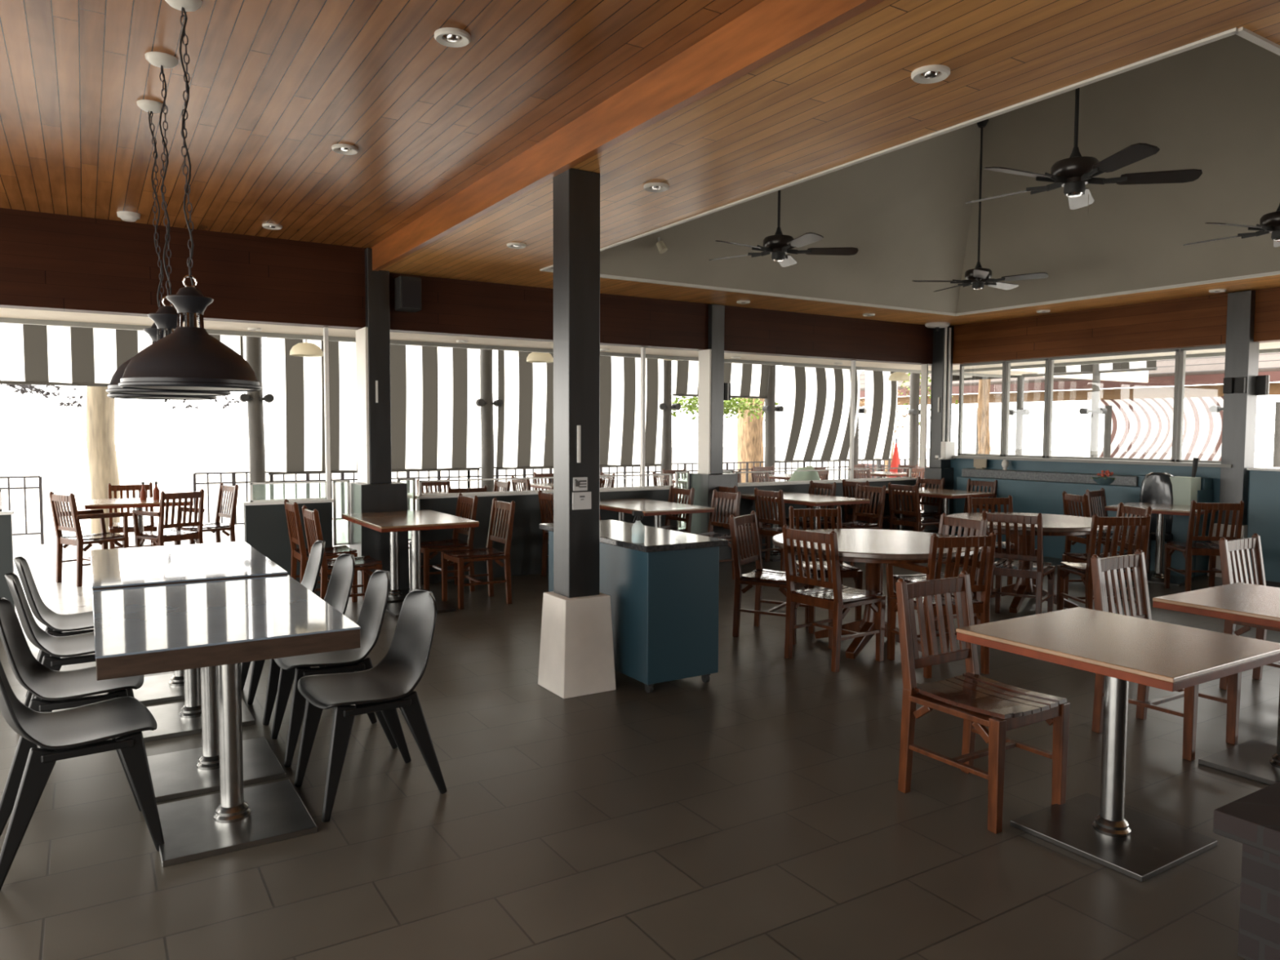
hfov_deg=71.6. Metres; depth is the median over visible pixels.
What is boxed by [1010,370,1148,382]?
wall
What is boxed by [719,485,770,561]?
dining chair
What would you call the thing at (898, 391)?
foliage
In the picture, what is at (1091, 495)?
dining chair
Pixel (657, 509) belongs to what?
dining table
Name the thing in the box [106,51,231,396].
pendant lamp
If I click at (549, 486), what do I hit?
dining table
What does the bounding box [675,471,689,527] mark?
guard
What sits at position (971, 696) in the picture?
dining chair
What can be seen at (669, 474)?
guard
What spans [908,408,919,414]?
spotlight
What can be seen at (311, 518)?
dining chair
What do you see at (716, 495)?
dining chair
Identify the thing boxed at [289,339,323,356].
dome lamp
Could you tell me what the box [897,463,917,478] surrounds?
dining chair
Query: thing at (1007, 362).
window
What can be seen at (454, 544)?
dining chair
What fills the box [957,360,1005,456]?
window
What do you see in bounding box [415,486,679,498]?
trim
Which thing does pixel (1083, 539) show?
dining chair
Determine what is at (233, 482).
deck railing
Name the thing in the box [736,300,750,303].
recessed light
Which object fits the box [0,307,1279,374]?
trim
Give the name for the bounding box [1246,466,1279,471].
countertop
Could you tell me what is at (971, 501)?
dining chair
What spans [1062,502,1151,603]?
dining chair
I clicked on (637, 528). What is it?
spray bottle
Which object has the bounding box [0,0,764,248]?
ceiling
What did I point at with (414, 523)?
dining table
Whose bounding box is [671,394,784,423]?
foliage
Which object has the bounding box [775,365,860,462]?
blind
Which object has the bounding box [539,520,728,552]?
countertop
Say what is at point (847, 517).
dining chair
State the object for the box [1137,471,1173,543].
trash can
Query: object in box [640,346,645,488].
post
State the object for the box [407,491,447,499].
dining table
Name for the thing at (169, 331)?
socket
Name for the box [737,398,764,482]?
trunk
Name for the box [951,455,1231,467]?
trim
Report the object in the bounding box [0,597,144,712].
chair
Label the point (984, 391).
trunk
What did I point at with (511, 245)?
recessed light
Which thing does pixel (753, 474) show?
dining chair
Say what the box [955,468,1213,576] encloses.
seat
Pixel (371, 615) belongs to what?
chair
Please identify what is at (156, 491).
sauce bottle
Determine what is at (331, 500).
trim
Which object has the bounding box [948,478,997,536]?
dining chair
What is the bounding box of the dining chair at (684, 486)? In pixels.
[662,467,686,523]
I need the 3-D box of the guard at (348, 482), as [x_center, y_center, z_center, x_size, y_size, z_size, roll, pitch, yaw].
[-2.771,0.306,8.242,0.152,0.601,0.026,-2,4,-32]
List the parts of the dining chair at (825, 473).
rail, post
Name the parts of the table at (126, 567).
plate, plate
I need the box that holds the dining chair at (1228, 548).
[1218,533,1279,689]
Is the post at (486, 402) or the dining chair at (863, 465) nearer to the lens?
the post at (486, 402)
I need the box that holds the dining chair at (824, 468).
[806,465,826,479]
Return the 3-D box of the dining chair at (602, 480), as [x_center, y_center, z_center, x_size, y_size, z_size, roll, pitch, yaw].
[-0.760,0.391,11.779,0.450,0.890,0.518,-1,4,-24]
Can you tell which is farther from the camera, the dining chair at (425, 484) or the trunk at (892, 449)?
the trunk at (892, 449)
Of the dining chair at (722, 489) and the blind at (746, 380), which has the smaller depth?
the dining chair at (722, 489)
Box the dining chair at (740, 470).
[723,469,741,483]
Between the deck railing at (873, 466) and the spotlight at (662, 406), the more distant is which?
the deck railing at (873, 466)
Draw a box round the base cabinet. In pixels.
[539,520,728,693]
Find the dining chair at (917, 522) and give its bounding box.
[888,482,940,531]
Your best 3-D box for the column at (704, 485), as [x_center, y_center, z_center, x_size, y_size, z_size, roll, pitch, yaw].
[0.840,-0.539,10.264,0.440,2.930,0.440,-2,4,-32]
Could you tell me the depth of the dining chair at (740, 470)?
13.87 m
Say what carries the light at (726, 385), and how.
attached to the column at (704, 485)
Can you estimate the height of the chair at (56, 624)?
0.813 m
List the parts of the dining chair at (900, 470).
post, rail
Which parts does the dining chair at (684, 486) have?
rail, post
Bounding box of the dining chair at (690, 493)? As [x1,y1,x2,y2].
[661,485,694,533]
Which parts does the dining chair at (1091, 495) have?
post, rail, post, seat, leg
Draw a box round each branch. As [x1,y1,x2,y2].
[0,384,86,408]
[164,395,240,409]
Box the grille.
[401,279,420,308]
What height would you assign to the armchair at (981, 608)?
0.890 m
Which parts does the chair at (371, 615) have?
leg, leg, rail, leg, leg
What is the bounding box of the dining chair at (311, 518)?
[302,505,382,599]
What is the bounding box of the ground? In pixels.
[0,446,1273,542]
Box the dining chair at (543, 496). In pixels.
[537,489,553,576]
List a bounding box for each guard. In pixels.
[0,488,2,511]
[248,480,326,502]
[332,480,351,546]
[396,478,415,540]
[418,473,672,495]
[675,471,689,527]
[723,470,733,473]
[734,466,911,484]
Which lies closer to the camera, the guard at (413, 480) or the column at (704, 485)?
the guard at (413, 480)
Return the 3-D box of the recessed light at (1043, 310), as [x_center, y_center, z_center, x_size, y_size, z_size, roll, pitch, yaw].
[4.803,-2.008,10.567,0.150,0.020,0.150,-2,4,-32]
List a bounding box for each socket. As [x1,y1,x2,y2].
[167,328,171,335]
[189,313,194,327]
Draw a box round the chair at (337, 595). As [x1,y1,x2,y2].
[247,553,362,725]
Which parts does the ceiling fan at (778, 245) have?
blade, blade, blade arm, blade arm, down rod, blade, blade arm, blade arm, blade, blade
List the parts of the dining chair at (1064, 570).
leg, post, seat, leg, rail, post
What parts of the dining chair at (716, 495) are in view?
seat, post, rail, rail, post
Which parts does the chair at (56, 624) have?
leg, leg, rail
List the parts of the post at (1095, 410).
post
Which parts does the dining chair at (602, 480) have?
post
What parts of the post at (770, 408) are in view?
post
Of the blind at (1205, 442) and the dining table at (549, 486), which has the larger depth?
the blind at (1205, 442)
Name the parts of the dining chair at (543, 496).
post, rail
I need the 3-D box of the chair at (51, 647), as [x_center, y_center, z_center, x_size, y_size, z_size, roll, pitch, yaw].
[-2.770,0.842,4.339,0.527,0.813,0.465,-2,4,-34]
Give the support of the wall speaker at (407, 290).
attached to the wall at (49, 261)
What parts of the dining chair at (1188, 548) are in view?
leg, post, seat, leg, rail, rail, post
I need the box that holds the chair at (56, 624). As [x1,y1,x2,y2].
[13,555,93,696]
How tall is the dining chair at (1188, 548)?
0.890 m
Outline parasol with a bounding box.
[888,438,902,477]
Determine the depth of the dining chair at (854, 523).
10.12 m
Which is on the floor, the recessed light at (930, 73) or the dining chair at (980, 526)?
the dining chair at (980, 526)
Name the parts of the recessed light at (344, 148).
bulb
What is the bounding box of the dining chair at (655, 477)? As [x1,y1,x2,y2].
[652,471,684,527]
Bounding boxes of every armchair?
[48,491,128,586]
[131,488,204,547]
[885,531,996,678]
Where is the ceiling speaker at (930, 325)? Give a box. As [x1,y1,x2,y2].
[924,322,950,330]
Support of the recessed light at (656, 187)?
in the ceiling at (1213, 108)
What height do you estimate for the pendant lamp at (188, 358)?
1.487 m
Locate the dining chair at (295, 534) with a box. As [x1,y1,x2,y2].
[284,498,357,602]
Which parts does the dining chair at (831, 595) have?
post, rail, rail, leg, post, seat, leg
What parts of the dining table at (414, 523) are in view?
plate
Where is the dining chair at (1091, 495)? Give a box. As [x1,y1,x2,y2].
[1085,487,1151,573]
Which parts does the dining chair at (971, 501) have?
post, rail, leg, seat, post, leg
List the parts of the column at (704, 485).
post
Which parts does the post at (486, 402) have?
post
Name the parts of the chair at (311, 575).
leg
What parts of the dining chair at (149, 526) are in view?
post, leg, rail, seat, post, leg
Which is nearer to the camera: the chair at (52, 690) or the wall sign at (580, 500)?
the chair at (52, 690)
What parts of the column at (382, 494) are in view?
post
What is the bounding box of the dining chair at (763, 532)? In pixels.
[754,487,815,571]
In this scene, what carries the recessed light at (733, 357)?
attached to the wall at (49, 261)
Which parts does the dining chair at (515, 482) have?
post, rail, post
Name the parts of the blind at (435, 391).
rail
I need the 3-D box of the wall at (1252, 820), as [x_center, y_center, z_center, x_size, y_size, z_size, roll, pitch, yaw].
[2.259,1.130,2.331,0.880,0.500,1.000,-2,4,-32]
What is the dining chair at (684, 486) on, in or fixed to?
on the floor
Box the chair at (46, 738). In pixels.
[0,660,164,890]
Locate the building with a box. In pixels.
[857,352,1279,478]
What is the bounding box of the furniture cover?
[788,466,820,480]
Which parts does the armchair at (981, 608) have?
leg, armrest, post, seat, leg, rail, armrest, rail, post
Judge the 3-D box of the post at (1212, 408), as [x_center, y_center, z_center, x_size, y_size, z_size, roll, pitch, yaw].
[7.975,-0.627,12.068,0.175,2.960,0.380,-2,4,-32]
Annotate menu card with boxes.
[973,455,986,468]
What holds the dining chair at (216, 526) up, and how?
on the floor
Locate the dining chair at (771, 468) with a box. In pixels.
[752,465,775,482]
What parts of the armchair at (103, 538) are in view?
post, rail, rail, post, armrest, seat, armrest, leg, leg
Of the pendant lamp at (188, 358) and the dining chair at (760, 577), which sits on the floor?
the dining chair at (760, 577)
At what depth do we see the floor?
3.36 m
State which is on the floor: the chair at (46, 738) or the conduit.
the chair at (46, 738)
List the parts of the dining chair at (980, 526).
seat, post, rail, rail, post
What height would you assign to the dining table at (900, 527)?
0.750 m
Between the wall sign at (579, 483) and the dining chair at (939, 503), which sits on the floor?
the dining chair at (939, 503)
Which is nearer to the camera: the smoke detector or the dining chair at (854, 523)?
the smoke detector
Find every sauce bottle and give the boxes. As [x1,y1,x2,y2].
[139,481,146,500]
[152,481,159,499]
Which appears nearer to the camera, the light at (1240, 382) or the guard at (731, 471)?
the light at (1240, 382)
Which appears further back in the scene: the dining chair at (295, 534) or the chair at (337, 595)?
the dining chair at (295, 534)
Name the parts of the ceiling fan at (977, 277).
blade, blade, blade arm, blade arm, down rod, blade, blade arm, blade arm, blade, blade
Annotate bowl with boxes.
[1091,470,1115,484]
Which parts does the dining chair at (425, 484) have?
post, rail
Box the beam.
[371,0,884,271]
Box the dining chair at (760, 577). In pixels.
[728,511,815,644]
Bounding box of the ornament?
[1001,459,1008,470]
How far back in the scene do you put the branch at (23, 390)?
12.58 m
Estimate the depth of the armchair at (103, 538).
8.53 m
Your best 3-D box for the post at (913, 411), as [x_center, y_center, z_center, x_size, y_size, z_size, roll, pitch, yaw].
[6.153,-1.342,19.830,0.440,3.502,0.265,-2,4,-32]
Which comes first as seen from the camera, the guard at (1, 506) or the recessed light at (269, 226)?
the guard at (1, 506)
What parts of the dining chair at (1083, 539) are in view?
post, rail, post, seat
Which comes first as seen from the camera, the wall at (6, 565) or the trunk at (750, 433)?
the wall at (6, 565)
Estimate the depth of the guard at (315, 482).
7.95 m
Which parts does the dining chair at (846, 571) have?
post, leg, rail, seat, post, leg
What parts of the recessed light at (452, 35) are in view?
bulb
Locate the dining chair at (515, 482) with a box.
[511,475,531,490]
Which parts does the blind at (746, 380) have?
rail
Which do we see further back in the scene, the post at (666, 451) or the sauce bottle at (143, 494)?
the post at (666, 451)
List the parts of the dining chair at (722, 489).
rail, post, leg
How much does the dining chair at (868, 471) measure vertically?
0.890 m
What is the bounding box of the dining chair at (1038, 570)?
[981,510,1055,614]
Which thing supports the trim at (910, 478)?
on the wall at (526, 550)
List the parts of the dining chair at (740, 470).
post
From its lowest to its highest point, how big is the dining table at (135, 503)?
0.750 m
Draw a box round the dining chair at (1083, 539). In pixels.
[1062,490,1133,582]
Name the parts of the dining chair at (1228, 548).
post, rail, post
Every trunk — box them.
[85,386,119,533]
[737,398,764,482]
[884,438,893,477]
[977,378,991,453]
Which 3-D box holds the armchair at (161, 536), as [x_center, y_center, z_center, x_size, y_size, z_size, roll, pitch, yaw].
[-4.744,0.534,8.964,0.518,0.890,0.506,2,4,33]
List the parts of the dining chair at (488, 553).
leg, leg, seat, post, rail, rail, post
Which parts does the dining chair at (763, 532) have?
post, rail, rail, post, seat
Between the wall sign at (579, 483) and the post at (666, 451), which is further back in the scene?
the post at (666, 451)
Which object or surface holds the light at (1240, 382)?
attached to the column at (1242, 353)
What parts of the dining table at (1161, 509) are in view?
plate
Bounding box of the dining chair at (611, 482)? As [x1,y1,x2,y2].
[600,471,615,487]
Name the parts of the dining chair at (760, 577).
post, rail, rail, post, seat, leg, leg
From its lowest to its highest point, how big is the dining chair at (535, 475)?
0.890 m
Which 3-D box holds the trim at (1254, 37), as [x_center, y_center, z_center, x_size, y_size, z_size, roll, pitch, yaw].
[3.026,-1.833,7.085,5.700,0.030,5.740,-2,4,-32]
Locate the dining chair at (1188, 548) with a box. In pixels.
[1164,499,1244,591]
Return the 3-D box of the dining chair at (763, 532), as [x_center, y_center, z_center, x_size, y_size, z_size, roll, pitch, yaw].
[1.560,0.527,9.536,0.518,0.890,0.450,-2,4,-32]
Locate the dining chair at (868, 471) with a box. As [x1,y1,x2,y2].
[853,466,871,479]
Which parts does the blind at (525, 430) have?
rail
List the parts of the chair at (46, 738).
leg, leg, rail, leg, leg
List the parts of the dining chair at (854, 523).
seat, leg, post, rail, rail, post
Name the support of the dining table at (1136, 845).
on the floor
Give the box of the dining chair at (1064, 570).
[1056,513,1151,614]
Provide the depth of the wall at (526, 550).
8.99 m
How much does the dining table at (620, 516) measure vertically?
0.750 m
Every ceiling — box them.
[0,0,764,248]
[380,0,1279,325]
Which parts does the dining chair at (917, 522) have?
post, rail, rail, seat, post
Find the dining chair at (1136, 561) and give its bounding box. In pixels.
[1090,549,1241,760]
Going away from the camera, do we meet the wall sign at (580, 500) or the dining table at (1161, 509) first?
the wall sign at (580, 500)
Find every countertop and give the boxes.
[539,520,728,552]
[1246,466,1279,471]
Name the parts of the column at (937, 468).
post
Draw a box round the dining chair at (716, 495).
[690,488,741,579]
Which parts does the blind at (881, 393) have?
rail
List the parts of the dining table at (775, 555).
plate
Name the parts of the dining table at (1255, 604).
plate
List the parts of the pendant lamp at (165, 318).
chain, lamp shade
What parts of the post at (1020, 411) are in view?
post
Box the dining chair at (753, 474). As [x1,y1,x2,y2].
[751,467,769,482]
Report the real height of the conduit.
1.550 m
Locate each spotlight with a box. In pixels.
[239,393,274,402]
[475,399,503,406]
[656,236,667,253]
[659,403,680,409]
[762,405,783,412]
[858,408,864,413]
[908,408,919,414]
[1008,408,1030,415]
[1079,407,1106,413]
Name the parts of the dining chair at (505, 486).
post, rail, post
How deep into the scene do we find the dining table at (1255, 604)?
3.96 m
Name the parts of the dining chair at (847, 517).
post, rail, rail, seat, post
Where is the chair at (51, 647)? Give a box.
[4,572,95,706]
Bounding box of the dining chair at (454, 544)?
[408,493,478,591]
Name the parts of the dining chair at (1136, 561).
post, rail, rail, post, leg, leg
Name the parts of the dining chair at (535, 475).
post, rail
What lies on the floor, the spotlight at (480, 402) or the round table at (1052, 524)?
the round table at (1052, 524)
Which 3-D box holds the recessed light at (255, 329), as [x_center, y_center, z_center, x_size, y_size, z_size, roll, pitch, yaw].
[-3.542,-1.385,8.155,0.120,0.020,0.120,-2,4,-32]
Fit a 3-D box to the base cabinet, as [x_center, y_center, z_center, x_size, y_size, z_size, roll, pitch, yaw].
[-0.087,0.754,5.636,0.570,0.861,1.360,-2,4,-32]
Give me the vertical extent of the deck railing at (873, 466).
0.881 m
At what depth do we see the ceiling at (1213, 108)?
7.81 m
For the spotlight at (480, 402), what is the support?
attached to the post at (486, 402)
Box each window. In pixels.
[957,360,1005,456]
[1003,357,1048,457]
[1046,348,1180,462]
[1176,345,1226,463]
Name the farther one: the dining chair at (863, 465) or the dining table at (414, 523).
the dining chair at (863, 465)
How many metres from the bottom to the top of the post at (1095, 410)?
2.960 m
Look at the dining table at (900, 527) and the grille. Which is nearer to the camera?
the grille
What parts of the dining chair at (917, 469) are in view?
rail, post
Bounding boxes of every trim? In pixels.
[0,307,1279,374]
[0,510,13,515]
[241,498,333,505]
[355,327,369,484]
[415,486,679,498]
[539,26,1279,315]
[697,349,711,474]
[737,477,917,486]
[919,364,928,467]
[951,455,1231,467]
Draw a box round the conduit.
[942,327,951,441]
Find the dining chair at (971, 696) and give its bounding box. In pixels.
[895,570,1070,833]
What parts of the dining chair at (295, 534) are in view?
rail, post, rail, post, seat, leg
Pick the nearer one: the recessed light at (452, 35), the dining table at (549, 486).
the recessed light at (452, 35)
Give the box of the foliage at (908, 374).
[898,372,958,427]
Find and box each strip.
[375,380,377,402]
[577,425,580,462]
[937,397,940,412]
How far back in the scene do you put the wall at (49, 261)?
7.84 m
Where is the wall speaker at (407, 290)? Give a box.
[394,275,421,312]
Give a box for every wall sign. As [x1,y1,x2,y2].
[572,491,591,510]
[573,476,587,490]
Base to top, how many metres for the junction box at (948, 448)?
0.240 m
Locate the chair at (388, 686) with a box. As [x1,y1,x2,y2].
[294,589,447,822]
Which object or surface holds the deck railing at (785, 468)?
on the floor
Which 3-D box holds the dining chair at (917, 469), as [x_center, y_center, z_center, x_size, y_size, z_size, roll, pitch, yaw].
[4.661,0.203,15.518,0.450,0.890,0.518,-2,4,-29]
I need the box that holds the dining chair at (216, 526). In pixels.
[174,482,238,545]
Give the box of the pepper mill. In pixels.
[1191,457,1199,477]
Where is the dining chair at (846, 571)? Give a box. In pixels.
[788,505,862,627]
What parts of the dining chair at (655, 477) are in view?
post, rail, leg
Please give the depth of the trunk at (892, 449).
21.68 m
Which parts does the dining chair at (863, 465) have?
rail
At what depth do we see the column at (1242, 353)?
9.07 m
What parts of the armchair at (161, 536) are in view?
leg, armrest, post, seat, leg, rail, rail, armrest, post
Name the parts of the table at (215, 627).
plate, plate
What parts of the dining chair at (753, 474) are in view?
post, rail, post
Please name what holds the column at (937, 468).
on the floor
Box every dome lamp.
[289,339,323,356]
[526,351,553,362]
[888,372,910,381]
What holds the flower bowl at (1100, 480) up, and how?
on the seat
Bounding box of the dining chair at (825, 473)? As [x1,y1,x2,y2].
[817,468,829,479]
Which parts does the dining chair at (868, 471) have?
rail, post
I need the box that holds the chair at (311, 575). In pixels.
[240,540,325,690]
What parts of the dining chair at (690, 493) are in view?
post, seat, rail, rail, post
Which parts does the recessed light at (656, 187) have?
bulb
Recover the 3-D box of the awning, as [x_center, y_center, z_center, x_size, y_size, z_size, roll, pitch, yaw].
[-7.066,-1.960,11.524,3.520,1.485,0.074,-2,4,-32]
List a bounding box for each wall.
[0,208,933,365]
[0,514,15,610]
[244,480,915,593]
[950,287,1279,542]
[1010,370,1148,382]
[1213,781,1279,959]
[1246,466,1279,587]
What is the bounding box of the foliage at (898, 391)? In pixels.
[858,378,930,444]
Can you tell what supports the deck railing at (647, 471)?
on the floor
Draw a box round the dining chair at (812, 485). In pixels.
[778,480,836,559]
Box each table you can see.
[84,497,193,546]
[90,541,288,742]
[92,574,360,866]
[342,509,443,603]
[354,513,479,617]
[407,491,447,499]
[529,482,601,489]
[600,497,666,521]
[602,502,714,528]
[661,478,686,528]
[740,491,814,561]
[755,473,821,481]
[767,494,870,564]
[772,528,982,658]
[857,471,917,477]
[877,487,936,530]
[898,488,995,527]
[946,512,1113,613]
[955,607,1279,881]
[1105,502,1217,586]
[1152,582,1279,785]
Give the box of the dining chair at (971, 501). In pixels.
[967,495,1036,589]
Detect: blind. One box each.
[266,337,479,475]
[495,350,663,470]
[672,360,768,398]
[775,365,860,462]
[857,370,897,461]
[952,360,1157,381]
[1097,397,1188,459]
[1182,396,1223,461]
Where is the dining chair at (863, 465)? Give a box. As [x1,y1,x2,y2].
[853,463,866,478]
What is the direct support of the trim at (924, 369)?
attached to the wall at (49, 261)
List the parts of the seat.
panel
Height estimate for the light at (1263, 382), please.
0.200 m
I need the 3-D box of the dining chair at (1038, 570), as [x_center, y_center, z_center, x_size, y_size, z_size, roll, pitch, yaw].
[2.989,0.674,7.016,0.450,0.890,0.518,3,4,36]
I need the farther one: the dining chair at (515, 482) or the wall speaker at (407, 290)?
the dining chair at (515, 482)
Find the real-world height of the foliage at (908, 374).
2.504 m
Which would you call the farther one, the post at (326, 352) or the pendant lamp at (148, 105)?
the post at (326, 352)
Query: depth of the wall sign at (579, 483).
5.00 m
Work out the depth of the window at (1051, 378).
10.30 m
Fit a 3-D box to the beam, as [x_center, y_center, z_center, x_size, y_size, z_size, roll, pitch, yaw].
[0.540,-1.723,3.337,0.050,0.210,11.250,-2,4,-32]
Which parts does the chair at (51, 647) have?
leg, leg, rail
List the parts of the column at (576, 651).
post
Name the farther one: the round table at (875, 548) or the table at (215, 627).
the round table at (875, 548)
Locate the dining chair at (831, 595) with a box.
[782,524,885,672]
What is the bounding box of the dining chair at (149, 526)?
[107,482,157,549]
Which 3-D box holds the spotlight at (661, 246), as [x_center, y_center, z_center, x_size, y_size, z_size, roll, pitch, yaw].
[0.205,-2.198,8.278,0.111,0.164,0.083,3,4,40]
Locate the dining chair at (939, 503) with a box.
[894,476,945,532]
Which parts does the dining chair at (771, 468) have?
rail, post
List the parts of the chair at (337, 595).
leg, leg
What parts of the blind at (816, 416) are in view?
rail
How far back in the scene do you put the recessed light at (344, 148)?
5.17 m
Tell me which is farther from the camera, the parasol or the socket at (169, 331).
the parasol
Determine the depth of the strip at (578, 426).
4.98 m
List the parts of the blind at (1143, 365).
rail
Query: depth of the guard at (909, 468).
11.42 m
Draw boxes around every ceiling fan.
[708,190,858,266]
[912,119,1048,292]
[965,87,1202,209]
[1182,203,1279,247]
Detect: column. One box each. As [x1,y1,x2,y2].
[349,248,409,593]
[537,168,615,698]
[689,304,737,559]
[923,325,954,535]
[1207,290,1259,580]
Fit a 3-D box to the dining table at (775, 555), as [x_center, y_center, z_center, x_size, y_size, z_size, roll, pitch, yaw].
[1.604,0.543,10.492,0.800,0.750,0.600,-2,4,-32]
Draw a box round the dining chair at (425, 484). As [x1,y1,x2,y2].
[416,478,450,492]
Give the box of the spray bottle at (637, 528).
[631,511,644,543]
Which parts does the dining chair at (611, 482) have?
rail, post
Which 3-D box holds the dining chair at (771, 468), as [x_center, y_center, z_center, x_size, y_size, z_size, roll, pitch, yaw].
[2.274,0.199,15.404,0.450,0.890,0.518,-1,4,-26]
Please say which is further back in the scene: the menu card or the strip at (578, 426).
the menu card
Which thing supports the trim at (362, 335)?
attached to the wall at (49, 261)
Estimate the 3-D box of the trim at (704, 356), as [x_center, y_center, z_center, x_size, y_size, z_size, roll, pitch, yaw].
[0.743,-0.782,10.212,0.022,1.420,0.220,-2,4,-32]
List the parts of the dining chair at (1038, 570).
post, leg, rail, rail, seat, post, leg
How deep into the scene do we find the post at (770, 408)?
17.56 m
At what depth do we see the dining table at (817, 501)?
9.71 m
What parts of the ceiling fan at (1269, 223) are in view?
blade, blade, blade arm, blade arm, blade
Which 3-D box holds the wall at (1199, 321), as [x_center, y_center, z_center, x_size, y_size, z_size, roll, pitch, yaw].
[7.242,-0.499,7.605,0.200,3.200,11.250,-2,4,-32]
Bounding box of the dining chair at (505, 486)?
[493,480,511,491]
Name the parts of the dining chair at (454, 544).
leg, leg, seat, post, rail, rail, post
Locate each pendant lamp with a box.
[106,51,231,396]
[106,99,217,399]
[118,0,261,391]
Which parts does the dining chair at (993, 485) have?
post, rail, rail, post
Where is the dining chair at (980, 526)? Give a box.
[893,512,987,631]
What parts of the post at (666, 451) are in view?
post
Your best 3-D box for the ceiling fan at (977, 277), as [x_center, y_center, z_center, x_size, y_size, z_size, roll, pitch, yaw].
[3.486,-2.800,9.015,1.216,1.722,1.274,-2,4,-36]
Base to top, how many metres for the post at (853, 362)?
1.570 m
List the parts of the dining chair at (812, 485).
seat, post, rail, post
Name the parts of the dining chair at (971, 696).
post, rail, rail, post, seat, leg, leg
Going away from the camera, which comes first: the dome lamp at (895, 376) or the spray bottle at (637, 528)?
the spray bottle at (637, 528)
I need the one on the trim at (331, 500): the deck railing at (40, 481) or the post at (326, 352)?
the post at (326, 352)
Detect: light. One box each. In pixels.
[247,327,262,331]
[262,222,282,229]
[331,143,358,155]
[434,27,471,47]
[456,340,467,342]
[506,242,526,248]
[600,348,609,351]
[643,182,668,192]
[724,382,730,400]
[731,356,741,359]
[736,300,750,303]
[833,362,842,364]
[862,313,875,316]
[911,64,950,84]
[1036,309,1049,312]
[1208,288,1226,293]
[1222,377,1246,393]
[1255,375,1270,395]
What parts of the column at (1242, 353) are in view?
post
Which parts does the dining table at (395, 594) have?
plate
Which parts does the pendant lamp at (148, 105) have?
chain, lamp shade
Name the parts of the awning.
rail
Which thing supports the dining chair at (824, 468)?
on the floor
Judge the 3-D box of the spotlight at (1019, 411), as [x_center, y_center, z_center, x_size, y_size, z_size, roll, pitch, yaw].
[6.268,-1.124,14.726,0.120,0.095,0.380,-2,4,-32]
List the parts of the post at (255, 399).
post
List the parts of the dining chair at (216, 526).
leg, seat, post, rail, rail, post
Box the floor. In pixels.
[0,504,1279,959]
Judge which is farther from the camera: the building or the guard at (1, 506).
the building
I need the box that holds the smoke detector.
[116,210,140,222]
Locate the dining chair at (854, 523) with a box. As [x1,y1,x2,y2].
[824,483,886,566]
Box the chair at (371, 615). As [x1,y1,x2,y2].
[271,569,397,767]
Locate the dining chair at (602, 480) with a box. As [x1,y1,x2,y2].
[600,476,604,488]
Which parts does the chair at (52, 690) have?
leg, rail, leg, leg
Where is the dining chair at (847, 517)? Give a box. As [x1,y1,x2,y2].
[842,479,896,529]
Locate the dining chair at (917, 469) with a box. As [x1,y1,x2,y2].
[906,466,926,510]
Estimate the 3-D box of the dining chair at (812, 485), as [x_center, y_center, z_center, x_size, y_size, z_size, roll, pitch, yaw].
[2.018,0.464,10.682,0.518,0.890,0.450,-2,4,-32]
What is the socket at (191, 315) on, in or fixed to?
attached to the pendant lamp at (188, 358)
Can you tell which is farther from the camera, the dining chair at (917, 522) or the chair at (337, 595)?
the dining chair at (917, 522)
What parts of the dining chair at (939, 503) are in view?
post, seat, rail, rail, post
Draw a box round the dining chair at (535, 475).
[533,471,553,489]
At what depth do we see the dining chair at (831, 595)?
5.70 m
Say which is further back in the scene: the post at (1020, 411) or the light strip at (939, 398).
the post at (1020, 411)
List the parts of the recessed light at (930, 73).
bulb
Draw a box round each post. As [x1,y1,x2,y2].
[239,336,274,500]
[323,327,330,499]
[475,349,503,492]
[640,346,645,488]
[659,360,680,485]
[762,364,783,481]
[848,360,855,479]
[848,369,864,479]
[908,373,919,481]
[1008,373,1030,455]
[1079,364,1106,457]
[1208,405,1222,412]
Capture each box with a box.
[935,441,955,459]
[1163,475,1200,577]
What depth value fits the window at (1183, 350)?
9.71 m
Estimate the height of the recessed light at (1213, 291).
0.020 m
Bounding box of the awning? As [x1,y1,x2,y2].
[0,323,243,386]
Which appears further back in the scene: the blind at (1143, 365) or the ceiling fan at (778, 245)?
the blind at (1143, 365)
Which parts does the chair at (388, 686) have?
leg, leg, rail, leg, leg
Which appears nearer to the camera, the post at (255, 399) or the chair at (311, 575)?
the chair at (311, 575)
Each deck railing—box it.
[0,475,44,544]
[192,470,470,529]
[470,466,660,490]
[671,461,805,482]
[803,458,926,484]
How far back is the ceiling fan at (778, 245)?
7.35 m
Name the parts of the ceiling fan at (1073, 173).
blade, blade, blade arm, blade arm, down rod, blade, blade arm, blade arm, blade, blade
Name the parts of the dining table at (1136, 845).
plate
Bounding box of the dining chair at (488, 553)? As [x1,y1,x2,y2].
[440,497,515,609]
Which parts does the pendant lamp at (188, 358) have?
chain, lamp shade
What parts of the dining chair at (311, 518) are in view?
post, rail, post, seat, leg, leg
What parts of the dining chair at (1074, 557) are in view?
leg, seat, post, rail, rail, post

